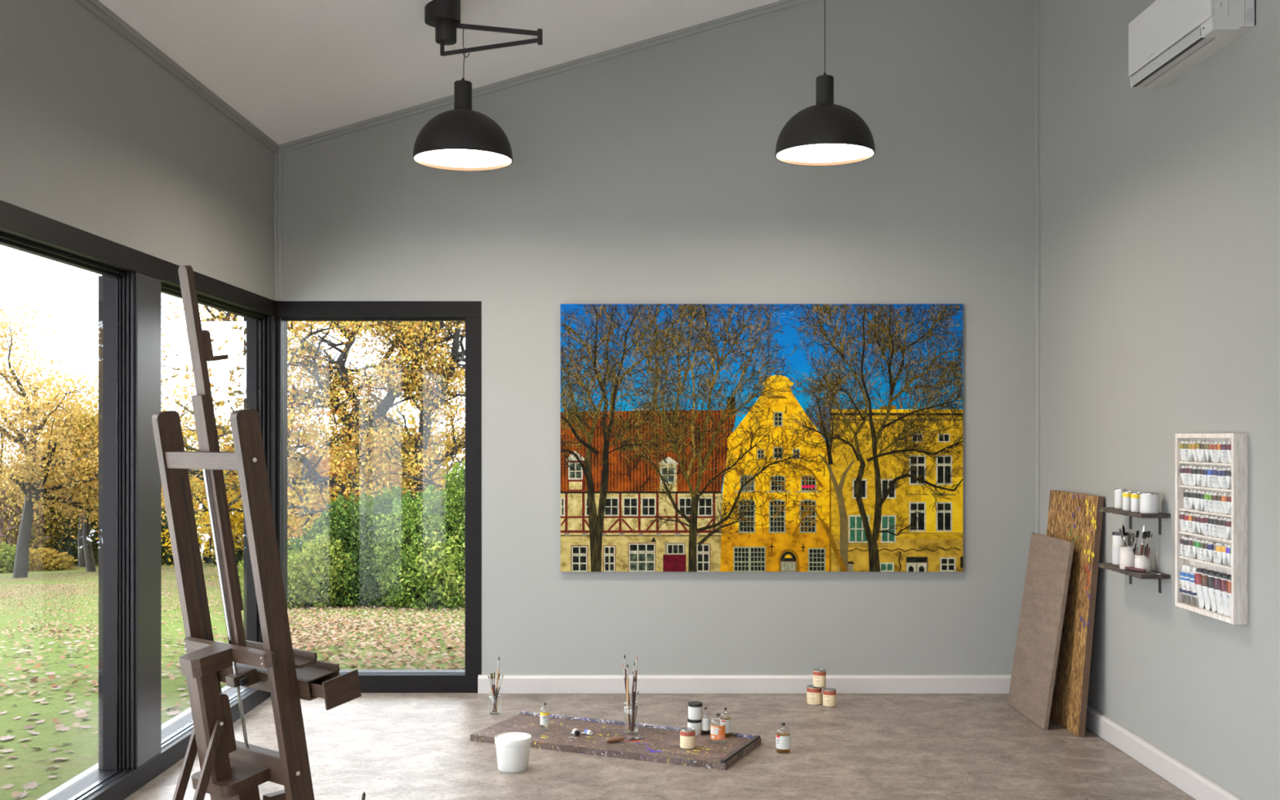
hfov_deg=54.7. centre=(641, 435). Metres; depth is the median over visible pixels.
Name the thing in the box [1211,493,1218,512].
paint tube
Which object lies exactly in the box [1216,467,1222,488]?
paint tube
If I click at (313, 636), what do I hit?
fallen leaves
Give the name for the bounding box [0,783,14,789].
fallen leaf
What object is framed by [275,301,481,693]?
window
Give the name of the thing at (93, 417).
autumn tree
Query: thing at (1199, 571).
paint tube
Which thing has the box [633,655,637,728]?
paintbrush
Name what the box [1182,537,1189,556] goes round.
paint tube
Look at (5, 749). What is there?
fallen leaf
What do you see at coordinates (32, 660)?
fallen leaf
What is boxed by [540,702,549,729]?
bottle
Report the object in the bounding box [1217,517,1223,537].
paint tube
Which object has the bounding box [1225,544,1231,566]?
paint tube
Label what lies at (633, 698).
paintbrush
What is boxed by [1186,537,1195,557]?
paint tube
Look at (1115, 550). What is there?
pot
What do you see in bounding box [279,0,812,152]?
trim
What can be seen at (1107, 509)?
wall shelf
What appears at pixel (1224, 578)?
paint tube
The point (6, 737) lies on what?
fallen leaf
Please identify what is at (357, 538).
shrub
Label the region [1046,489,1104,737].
board
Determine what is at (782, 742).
bottle
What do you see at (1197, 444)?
paint tube
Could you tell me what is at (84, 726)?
fallen leaf
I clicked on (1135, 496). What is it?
paint can
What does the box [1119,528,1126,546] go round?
knife
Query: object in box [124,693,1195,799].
floor
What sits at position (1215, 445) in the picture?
paint tube
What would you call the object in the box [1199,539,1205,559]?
paint tube
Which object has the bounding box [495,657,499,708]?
paintbrush
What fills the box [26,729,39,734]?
fallen leaf
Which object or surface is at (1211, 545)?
paint tube
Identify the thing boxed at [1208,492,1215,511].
paint tube
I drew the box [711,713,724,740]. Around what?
bottle
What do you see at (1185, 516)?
paint tube
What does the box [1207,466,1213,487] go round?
paint tube
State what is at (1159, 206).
wall
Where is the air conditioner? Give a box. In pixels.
[1128,0,1256,88]
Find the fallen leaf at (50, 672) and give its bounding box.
[44,671,56,675]
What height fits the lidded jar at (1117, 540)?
0.066 m
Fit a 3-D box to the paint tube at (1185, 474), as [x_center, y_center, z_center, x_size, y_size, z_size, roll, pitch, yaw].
[2.209,0.162,5.003,0.036,0.078,0.034,1,1,43]
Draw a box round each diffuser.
[414,149,511,167]
[777,143,873,162]
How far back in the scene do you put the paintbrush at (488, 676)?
6.47 m
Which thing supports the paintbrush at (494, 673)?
in the glass jar
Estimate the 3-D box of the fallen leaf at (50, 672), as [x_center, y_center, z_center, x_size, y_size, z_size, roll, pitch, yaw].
[-3.989,1.602,8.335,0.074,0.015,0.072,0,0,-20]
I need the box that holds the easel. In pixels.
[151,265,361,799]
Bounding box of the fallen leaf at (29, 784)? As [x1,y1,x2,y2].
[21,780,39,789]
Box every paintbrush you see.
[488,675,497,711]
[489,673,496,712]
[492,673,500,711]
[493,672,495,711]
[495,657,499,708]
[495,674,503,702]
[622,664,631,731]
[623,654,630,730]
[626,663,628,731]
[628,692,631,727]
[631,662,635,731]
[631,671,633,731]
[631,677,635,728]
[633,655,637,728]
[634,691,638,728]
[1133,530,1139,555]
[1141,531,1146,555]
[1143,531,1146,555]
[1146,530,1150,558]
[1147,533,1152,558]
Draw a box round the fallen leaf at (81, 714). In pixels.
[74,712,88,717]
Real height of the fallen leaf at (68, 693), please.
0.016 m
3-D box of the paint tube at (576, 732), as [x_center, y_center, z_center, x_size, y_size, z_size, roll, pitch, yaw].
[-0.315,1.411,5.888,0.038,0.031,0.068,0,0,-18]
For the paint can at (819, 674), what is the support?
on the paint can at (814, 695)
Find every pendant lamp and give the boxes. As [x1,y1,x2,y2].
[413,0,542,171]
[775,0,875,165]
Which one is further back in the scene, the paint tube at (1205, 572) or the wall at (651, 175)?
the wall at (651, 175)
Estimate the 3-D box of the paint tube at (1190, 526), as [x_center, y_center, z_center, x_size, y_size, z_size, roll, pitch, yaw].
[2.212,0.351,4.967,0.034,0.078,0.036,0,1,-43]
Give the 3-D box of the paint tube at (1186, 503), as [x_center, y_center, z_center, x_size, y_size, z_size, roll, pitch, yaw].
[2.210,0.258,5.004,0.036,0.077,0.034,0,0,32]
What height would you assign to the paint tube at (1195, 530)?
0.079 m
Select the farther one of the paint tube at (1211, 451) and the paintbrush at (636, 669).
the paintbrush at (636, 669)
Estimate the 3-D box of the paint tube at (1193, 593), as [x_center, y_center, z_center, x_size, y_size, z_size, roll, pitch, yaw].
[2.210,0.603,4.936,0.044,0.156,0.046,0,0,-39]
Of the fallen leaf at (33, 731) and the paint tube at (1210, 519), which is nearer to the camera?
the paint tube at (1210, 519)
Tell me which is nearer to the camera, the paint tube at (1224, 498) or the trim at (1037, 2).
the paint tube at (1224, 498)
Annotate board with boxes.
[470,711,761,770]
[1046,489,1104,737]
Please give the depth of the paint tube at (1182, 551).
5.04 m
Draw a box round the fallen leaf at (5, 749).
[0,747,14,752]
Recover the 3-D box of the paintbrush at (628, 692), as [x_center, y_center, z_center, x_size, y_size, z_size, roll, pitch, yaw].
[-0.062,1.281,5.942,0.024,0.274,0.007,0,0,-15]
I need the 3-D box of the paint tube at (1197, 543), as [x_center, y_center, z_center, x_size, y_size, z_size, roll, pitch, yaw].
[2.210,0.451,4.896,0.034,0.077,0.036,0,-2,-12]
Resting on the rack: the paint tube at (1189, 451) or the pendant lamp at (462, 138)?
the paint tube at (1189, 451)
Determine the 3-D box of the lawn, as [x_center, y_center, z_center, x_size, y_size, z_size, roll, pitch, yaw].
[-13.000,7.460,26.000,54.000,11.937,68.000,0,0,0]
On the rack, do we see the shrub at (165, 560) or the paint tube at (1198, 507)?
the paint tube at (1198, 507)
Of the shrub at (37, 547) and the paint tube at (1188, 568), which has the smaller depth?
the paint tube at (1188, 568)
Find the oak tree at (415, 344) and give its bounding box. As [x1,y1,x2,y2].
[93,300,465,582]
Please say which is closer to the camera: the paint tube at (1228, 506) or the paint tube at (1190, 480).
the paint tube at (1228, 506)
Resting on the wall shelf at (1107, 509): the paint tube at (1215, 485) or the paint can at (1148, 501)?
the paint can at (1148, 501)
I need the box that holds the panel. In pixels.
[1007,532,1074,729]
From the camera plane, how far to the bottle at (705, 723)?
5.89 m
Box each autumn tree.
[0,293,195,577]
[0,382,197,572]
[0,457,79,564]
[0,480,98,554]
[5,397,163,567]
[14,377,188,485]
[161,469,237,562]
[199,408,344,560]
[288,419,443,559]
[306,389,465,537]
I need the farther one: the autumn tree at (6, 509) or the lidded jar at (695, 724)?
the autumn tree at (6, 509)
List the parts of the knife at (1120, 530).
blade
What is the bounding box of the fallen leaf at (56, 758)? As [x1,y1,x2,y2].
[50,757,68,759]
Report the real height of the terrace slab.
0.088 m
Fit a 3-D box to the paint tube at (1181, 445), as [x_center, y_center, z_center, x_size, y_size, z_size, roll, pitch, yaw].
[2.209,0.064,5.041,0.034,0.081,0.036,0,-2,-16]
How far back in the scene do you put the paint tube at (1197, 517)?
4.89 m
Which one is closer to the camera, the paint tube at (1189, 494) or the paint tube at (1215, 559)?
the paint tube at (1215, 559)
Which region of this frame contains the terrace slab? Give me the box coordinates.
[36,685,231,799]
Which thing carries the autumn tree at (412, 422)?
on the lawn
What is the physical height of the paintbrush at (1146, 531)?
0.160 m
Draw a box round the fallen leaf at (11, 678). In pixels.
[8,676,18,679]
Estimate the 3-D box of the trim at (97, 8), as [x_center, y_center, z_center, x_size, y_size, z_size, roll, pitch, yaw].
[-2.059,-1.615,2.689,0.022,0.047,8.578,0,0,0]
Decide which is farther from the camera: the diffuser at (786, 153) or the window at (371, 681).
the window at (371, 681)
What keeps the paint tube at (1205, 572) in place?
on the rack
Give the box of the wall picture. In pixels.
[560,303,963,571]
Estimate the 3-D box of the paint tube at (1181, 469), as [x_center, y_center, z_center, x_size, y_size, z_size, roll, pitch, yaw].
[2.211,0.163,5.040,0.034,0.077,0.036,0,1,18]
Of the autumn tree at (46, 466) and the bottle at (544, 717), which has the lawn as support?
the autumn tree at (46, 466)
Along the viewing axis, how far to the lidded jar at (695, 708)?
5.88 m
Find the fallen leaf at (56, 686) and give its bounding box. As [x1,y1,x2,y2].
[50,684,62,688]
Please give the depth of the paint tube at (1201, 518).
4.85 m
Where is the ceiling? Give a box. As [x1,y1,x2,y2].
[97,0,781,145]
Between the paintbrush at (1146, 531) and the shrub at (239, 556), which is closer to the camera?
the paintbrush at (1146, 531)
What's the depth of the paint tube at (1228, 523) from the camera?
4.63 m
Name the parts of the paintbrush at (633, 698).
handle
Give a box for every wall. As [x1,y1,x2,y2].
[0,0,275,301]
[282,0,1035,674]
[1039,0,1279,799]
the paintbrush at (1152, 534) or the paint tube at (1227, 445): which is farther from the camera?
the paintbrush at (1152, 534)
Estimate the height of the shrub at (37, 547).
1.654 m
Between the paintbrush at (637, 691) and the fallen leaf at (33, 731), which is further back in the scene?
the fallen leaf at (33, 731)
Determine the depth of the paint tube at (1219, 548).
4.70 m
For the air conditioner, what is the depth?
4.83 m
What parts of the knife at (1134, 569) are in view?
handle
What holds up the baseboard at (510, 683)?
attached to the wall at (651, 175)
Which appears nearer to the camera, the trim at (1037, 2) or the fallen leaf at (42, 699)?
the trim at (1037, 2)
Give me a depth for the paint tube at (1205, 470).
4.82 m
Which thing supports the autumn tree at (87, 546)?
on the lawn
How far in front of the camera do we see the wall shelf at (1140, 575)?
5.34 m
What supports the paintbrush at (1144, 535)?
in the pot at (1140, 562)
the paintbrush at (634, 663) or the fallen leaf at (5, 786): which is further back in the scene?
the paintbrush at (634, 663)
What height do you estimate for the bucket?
0.141 m
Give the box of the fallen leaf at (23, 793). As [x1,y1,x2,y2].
[12,789,28,799]
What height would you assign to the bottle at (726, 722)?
0.138 m
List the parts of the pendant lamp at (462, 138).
lamp shade, cord, arm, arm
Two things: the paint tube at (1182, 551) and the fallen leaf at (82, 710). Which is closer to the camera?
the paint tube at (1182, 551)
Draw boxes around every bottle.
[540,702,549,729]
[701,706,710,733]
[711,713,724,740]
[720,707,730,737]
[776,722,791,751]
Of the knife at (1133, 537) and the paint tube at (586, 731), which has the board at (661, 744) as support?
the paint tube at (586, 731)
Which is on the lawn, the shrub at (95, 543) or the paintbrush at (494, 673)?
the shrub at (95, 543)
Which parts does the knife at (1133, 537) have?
blade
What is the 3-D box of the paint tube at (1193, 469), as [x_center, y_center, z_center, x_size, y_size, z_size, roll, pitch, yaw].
[2.210,0.162,4.931,0.034,0.077,0.036,0,0,38]
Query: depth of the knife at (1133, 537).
5.43 m
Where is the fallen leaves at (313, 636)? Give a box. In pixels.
[0,561,465,799]
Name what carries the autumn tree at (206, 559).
on the lawn
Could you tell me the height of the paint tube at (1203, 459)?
0.081 m
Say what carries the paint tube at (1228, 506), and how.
on the rack
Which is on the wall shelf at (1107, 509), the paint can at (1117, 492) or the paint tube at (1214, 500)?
the paint can at (1117, 492)
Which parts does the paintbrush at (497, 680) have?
handle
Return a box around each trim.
[75,0,279,152]
[274,148,282,301]
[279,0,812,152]
[1035,0,1039,533]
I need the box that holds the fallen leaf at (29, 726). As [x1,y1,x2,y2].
[23,724,34,728]
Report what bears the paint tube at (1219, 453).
on the rack
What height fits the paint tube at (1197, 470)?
0.078 m
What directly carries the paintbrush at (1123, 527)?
in the pot at (1126, 557)
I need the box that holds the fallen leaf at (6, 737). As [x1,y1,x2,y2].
[0,734,15,740]
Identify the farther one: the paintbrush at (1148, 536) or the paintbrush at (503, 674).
the paintbrush at (503, 674)
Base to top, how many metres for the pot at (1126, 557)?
0.098 m
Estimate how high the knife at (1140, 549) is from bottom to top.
0.186 m
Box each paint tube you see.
[570,728,580,736]
[582,728,592,735]
[1178,511,1186,531]
[1179,440,1185,461]
[1179,466,1185,483]
[1179,536,1186,555]
[1179,564,1189,603]
[1182,440,1190,461]
[1182,466,1189,484]
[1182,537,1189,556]
[1183,489,1191,508]
[1183,512,1191,532]
[1183,565,1193,604]
[1186,465,1194,485]
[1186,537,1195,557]
[1187,441,1194,461]
[1187,489,1194,509]
[1187,512,1194,532]
[1189,566,1199,606]
[1191,441,1197,462]
[1191,466,1198,485]
[1191,489,1198,510]
[1191,513,1199,533]
[1191,538,1199,558]
[1195,440,1202,462]
[1195,466,1202,486]
[1195,490,1203,510]
[1195,514,1202,534]
[1195,539,1202,559]
[1195,568,1206,608]
[1199,491,1206,511]
[1199,515,1205,535]
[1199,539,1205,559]
[1200,441,1206,462]
[1200,466,1204,486]
[1200,569,1213,610]
[1203,466,1209,487]
[1203,515,1210,535]
[1203,540,1210,560]
[1204,441,1211,462]
[1204,491,1210,511]
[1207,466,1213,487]
[1207,541,1215,562]
[1207,571,1219,612]
[1208,441,1214,462]
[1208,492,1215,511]
[1208,515,1216,536]
[1211,466,1220,488]
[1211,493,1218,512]
[1211,516,1219,537]
[1212,441,1219,462]
[1213,542,1222,563]
[1213,573,1226,613]
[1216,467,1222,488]
[1216,493,1224,513]
[1216,543,1223,564]
[1217,441,1222,462]
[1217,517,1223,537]
[1220,441,1228,462]
[1220,467,1227,488]
[1220,574,1231,616]
[1221,493,1228,514]
[1221,517,1229,538]
[1222,543,1228,564]
[1225,441,1231,463]
[1225,467,1231,488]
[1225,518,1231,539]
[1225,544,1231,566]
[1226,493,1231,514]
[1226,576,1231,617]
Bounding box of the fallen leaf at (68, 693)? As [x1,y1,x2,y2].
[65,692,75,696]
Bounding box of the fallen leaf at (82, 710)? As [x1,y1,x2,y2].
[72,707,88,714]
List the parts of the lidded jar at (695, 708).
lid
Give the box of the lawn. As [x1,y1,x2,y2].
[0,554,465,799]
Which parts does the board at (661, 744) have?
rail, rail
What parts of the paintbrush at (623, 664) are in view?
handle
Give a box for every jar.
[687,718,702,735]
[688,701,702,719]
[1111,531,1128,546]
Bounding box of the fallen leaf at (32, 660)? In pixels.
[24,659,36,663]
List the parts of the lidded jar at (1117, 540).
lid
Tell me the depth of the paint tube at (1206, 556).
4.82 m
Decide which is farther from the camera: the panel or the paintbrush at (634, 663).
the panel
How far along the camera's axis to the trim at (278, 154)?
6.99 m
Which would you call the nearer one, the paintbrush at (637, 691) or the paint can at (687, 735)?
the paint can at (687, 735)
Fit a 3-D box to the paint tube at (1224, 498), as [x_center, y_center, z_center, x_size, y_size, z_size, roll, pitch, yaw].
[2.210,0.258,4.678,0.034,0.076,0.036,0,0,10]
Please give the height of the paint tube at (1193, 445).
0.081 m
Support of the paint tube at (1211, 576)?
on the rack
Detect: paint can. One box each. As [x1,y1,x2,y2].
[680,727,695,749]
[806,684,822,705]
[813,668,826,687]
[822,687,835,706]
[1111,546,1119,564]
[1114,488,1126,508]
[1122,491,1133,510]
[1130,492,1139,511]
[1139,492,1159,513]
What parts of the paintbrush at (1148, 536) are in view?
handle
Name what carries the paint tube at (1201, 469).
on the rack
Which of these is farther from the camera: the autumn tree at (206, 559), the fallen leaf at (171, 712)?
the autumn tree at (206, 559)
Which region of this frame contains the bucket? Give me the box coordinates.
[494,732,531,772]
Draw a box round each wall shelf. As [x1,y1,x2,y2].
[1097,506,1170,534]
[1097,562,1170,593]
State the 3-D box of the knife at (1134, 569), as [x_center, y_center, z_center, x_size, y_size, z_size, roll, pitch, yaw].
[2.159,0.582,5.334,0.016,0.016,0.199,0,1,-24]
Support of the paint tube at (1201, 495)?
on the rack
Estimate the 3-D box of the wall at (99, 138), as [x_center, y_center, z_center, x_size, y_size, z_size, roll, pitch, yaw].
[-2.180,-0.099,2.700,0.220,3.110,8.600,0,0,0]
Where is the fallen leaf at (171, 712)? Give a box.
[166,709,180,715]
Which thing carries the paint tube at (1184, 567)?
on the rack
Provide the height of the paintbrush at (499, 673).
0.199 m
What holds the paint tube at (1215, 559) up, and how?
on the rack
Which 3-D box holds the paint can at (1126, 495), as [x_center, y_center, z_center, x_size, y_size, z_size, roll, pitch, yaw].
[2.162,0.291,5.504,0.044,0.082,0.044,0,0,0]
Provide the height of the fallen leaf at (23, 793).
0.020 m
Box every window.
[0,200,276,799]
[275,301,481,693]
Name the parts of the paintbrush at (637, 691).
handle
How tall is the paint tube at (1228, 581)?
0.154 m
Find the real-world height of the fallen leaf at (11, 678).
0.014 m
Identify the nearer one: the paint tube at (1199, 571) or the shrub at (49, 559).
the paint tube at (1199, 571)
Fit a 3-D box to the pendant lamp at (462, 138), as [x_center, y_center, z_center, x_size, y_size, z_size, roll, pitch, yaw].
[-0.787,-1.624,5.618,0.522,0.739,0.449,0,0,37]
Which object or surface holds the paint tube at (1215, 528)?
on the rack
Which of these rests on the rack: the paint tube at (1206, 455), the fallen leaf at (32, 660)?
the paint tube at (1206, 455)
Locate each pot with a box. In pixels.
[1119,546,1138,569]
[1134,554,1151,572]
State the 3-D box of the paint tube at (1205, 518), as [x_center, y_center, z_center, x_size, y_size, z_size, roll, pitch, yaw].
[2.210,0.350,4.823,0.036,0.080,0.034,-1,0,29]
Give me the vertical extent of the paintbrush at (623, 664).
0.322 m
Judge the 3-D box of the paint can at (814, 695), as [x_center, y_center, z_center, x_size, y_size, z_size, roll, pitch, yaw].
[0.935,1.408,6.709,0.083,0.096,0.083,0,0,0]
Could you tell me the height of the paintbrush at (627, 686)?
0.326 m
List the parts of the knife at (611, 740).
handle, blade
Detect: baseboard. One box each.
[477,674,1011,693]
[1085,705,1244,799]
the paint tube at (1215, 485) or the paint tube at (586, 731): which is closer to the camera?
the paint tube at (1215, 485)
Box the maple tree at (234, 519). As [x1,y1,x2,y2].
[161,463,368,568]
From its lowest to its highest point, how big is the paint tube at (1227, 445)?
0.081 m
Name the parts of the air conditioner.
panel, mounting plate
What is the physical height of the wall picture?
1.508 m
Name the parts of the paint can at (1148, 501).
lid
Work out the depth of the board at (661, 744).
5.78 m
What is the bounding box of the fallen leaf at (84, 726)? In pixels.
[78,724,92,728]
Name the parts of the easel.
upright post, arm, post, lift rod, hinge plate, bracket knob, upright post, rail, drawer, drawer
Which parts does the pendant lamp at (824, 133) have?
cord, lamp shade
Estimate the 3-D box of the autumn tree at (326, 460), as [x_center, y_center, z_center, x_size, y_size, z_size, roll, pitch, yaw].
[-5.437,1.214,24.999,5.035,3.163,5.141,0,0,-7]
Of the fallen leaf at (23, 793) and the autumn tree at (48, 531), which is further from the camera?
the autumn tree at (48, 531)
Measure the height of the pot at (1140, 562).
0.070 m
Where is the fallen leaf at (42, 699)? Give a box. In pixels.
[33,697,44,702]
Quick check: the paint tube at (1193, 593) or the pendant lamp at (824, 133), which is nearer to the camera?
the paint tube at (1193, 593)
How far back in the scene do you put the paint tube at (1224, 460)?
4.67 m
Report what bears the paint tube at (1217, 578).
on the rack
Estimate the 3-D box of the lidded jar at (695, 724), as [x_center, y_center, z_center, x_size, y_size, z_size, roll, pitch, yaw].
[0.252,1.389,5.910,0.069,0.073,0.069,0,0,0]
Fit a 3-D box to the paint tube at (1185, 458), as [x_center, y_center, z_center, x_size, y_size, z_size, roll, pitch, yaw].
[2.209,0.063,5.004,0.036,0.082,0.034,0,0,37]
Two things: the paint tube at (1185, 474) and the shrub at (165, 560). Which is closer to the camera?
the paint tube at (1185, 474)
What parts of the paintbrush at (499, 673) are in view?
handle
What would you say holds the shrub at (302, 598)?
on the lawn
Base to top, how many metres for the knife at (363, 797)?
0.270 m
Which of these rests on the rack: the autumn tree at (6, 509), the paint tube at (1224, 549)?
the paint tube at (1224, 549)
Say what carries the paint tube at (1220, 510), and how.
on the rack
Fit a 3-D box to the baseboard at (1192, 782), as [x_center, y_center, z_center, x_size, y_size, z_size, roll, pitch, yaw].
[2.226,1.404,2.685,0.028,0.104,8.570,0,0,0]
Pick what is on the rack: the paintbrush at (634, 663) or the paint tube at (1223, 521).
the paint tube at (1223, 521)
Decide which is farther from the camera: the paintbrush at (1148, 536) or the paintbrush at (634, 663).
the paintbrush at (634, 663)
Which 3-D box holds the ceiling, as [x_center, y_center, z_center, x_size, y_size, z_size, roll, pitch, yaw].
[-0.165,-2.282,2.950,5.250,1.710,9.540,0,0,0]
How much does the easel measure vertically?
1.961 m
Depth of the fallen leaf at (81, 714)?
6.73 m
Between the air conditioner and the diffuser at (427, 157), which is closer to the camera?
the air conditioner
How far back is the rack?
4.59 m
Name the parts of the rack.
panel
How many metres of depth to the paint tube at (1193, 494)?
4.92 m
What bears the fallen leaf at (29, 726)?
on the lawn
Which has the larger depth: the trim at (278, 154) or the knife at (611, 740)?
the trim at (278, 154)
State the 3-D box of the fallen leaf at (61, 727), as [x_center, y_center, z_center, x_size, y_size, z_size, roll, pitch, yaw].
[-2.999,1.512,6.403,0.091,0.025,0.092,0,0,-34]
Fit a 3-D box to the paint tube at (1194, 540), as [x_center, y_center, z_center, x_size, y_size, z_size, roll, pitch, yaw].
[2.211,0.451,4.932,0.036,0.079,0.034,2,-1,-43]
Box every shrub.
[0,540,30,573]
[9,546,77,571]
[12,536,51,556]
[56,508,98,565]
[161,515,201,564]
[204,538,296,564]
[237,528,358,608]
[287,483,417,608]
[368,459,465,609]
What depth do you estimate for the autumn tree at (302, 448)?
26.80 m
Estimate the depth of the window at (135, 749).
5.08 m
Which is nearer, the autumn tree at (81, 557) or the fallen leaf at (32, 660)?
the fallen leaf at (32, 660)
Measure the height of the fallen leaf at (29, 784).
0.017 m
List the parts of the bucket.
lid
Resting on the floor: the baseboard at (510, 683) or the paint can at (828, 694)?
the paint can at (828, 694)
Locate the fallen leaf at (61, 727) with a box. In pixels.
[54,724,71,731]
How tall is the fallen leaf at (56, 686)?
0.018 m
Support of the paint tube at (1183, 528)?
on the rack
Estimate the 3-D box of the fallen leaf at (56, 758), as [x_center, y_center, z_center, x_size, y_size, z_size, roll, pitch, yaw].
[-2.705,1.496,5.732,0.093,0.015,0.092,0,0,-37]
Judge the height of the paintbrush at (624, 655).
0.368 m
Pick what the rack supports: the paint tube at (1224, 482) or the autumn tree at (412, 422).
the paint tube at (1224, 482)
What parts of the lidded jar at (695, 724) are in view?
lid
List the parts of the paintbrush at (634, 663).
handle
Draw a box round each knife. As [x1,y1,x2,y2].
[361,791,365,799]
[605,736,646,742]
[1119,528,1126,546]
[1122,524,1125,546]
[1124,566,1158,573]
[1131,533,1135,551]
[1138,524,1144,555]
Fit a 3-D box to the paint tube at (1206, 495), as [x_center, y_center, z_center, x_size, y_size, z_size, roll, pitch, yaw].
[2.211,0.258,4.824,0.036,0.076,0.034,-2,-1,41]
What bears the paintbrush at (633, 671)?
in the glass jar
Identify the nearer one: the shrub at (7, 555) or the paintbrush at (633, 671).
the paintbrush at (633, 671)
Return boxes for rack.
[1175,433,1247,624]
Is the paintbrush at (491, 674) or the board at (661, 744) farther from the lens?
the paintbrush at (491, 674)
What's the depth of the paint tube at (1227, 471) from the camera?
4.63 m

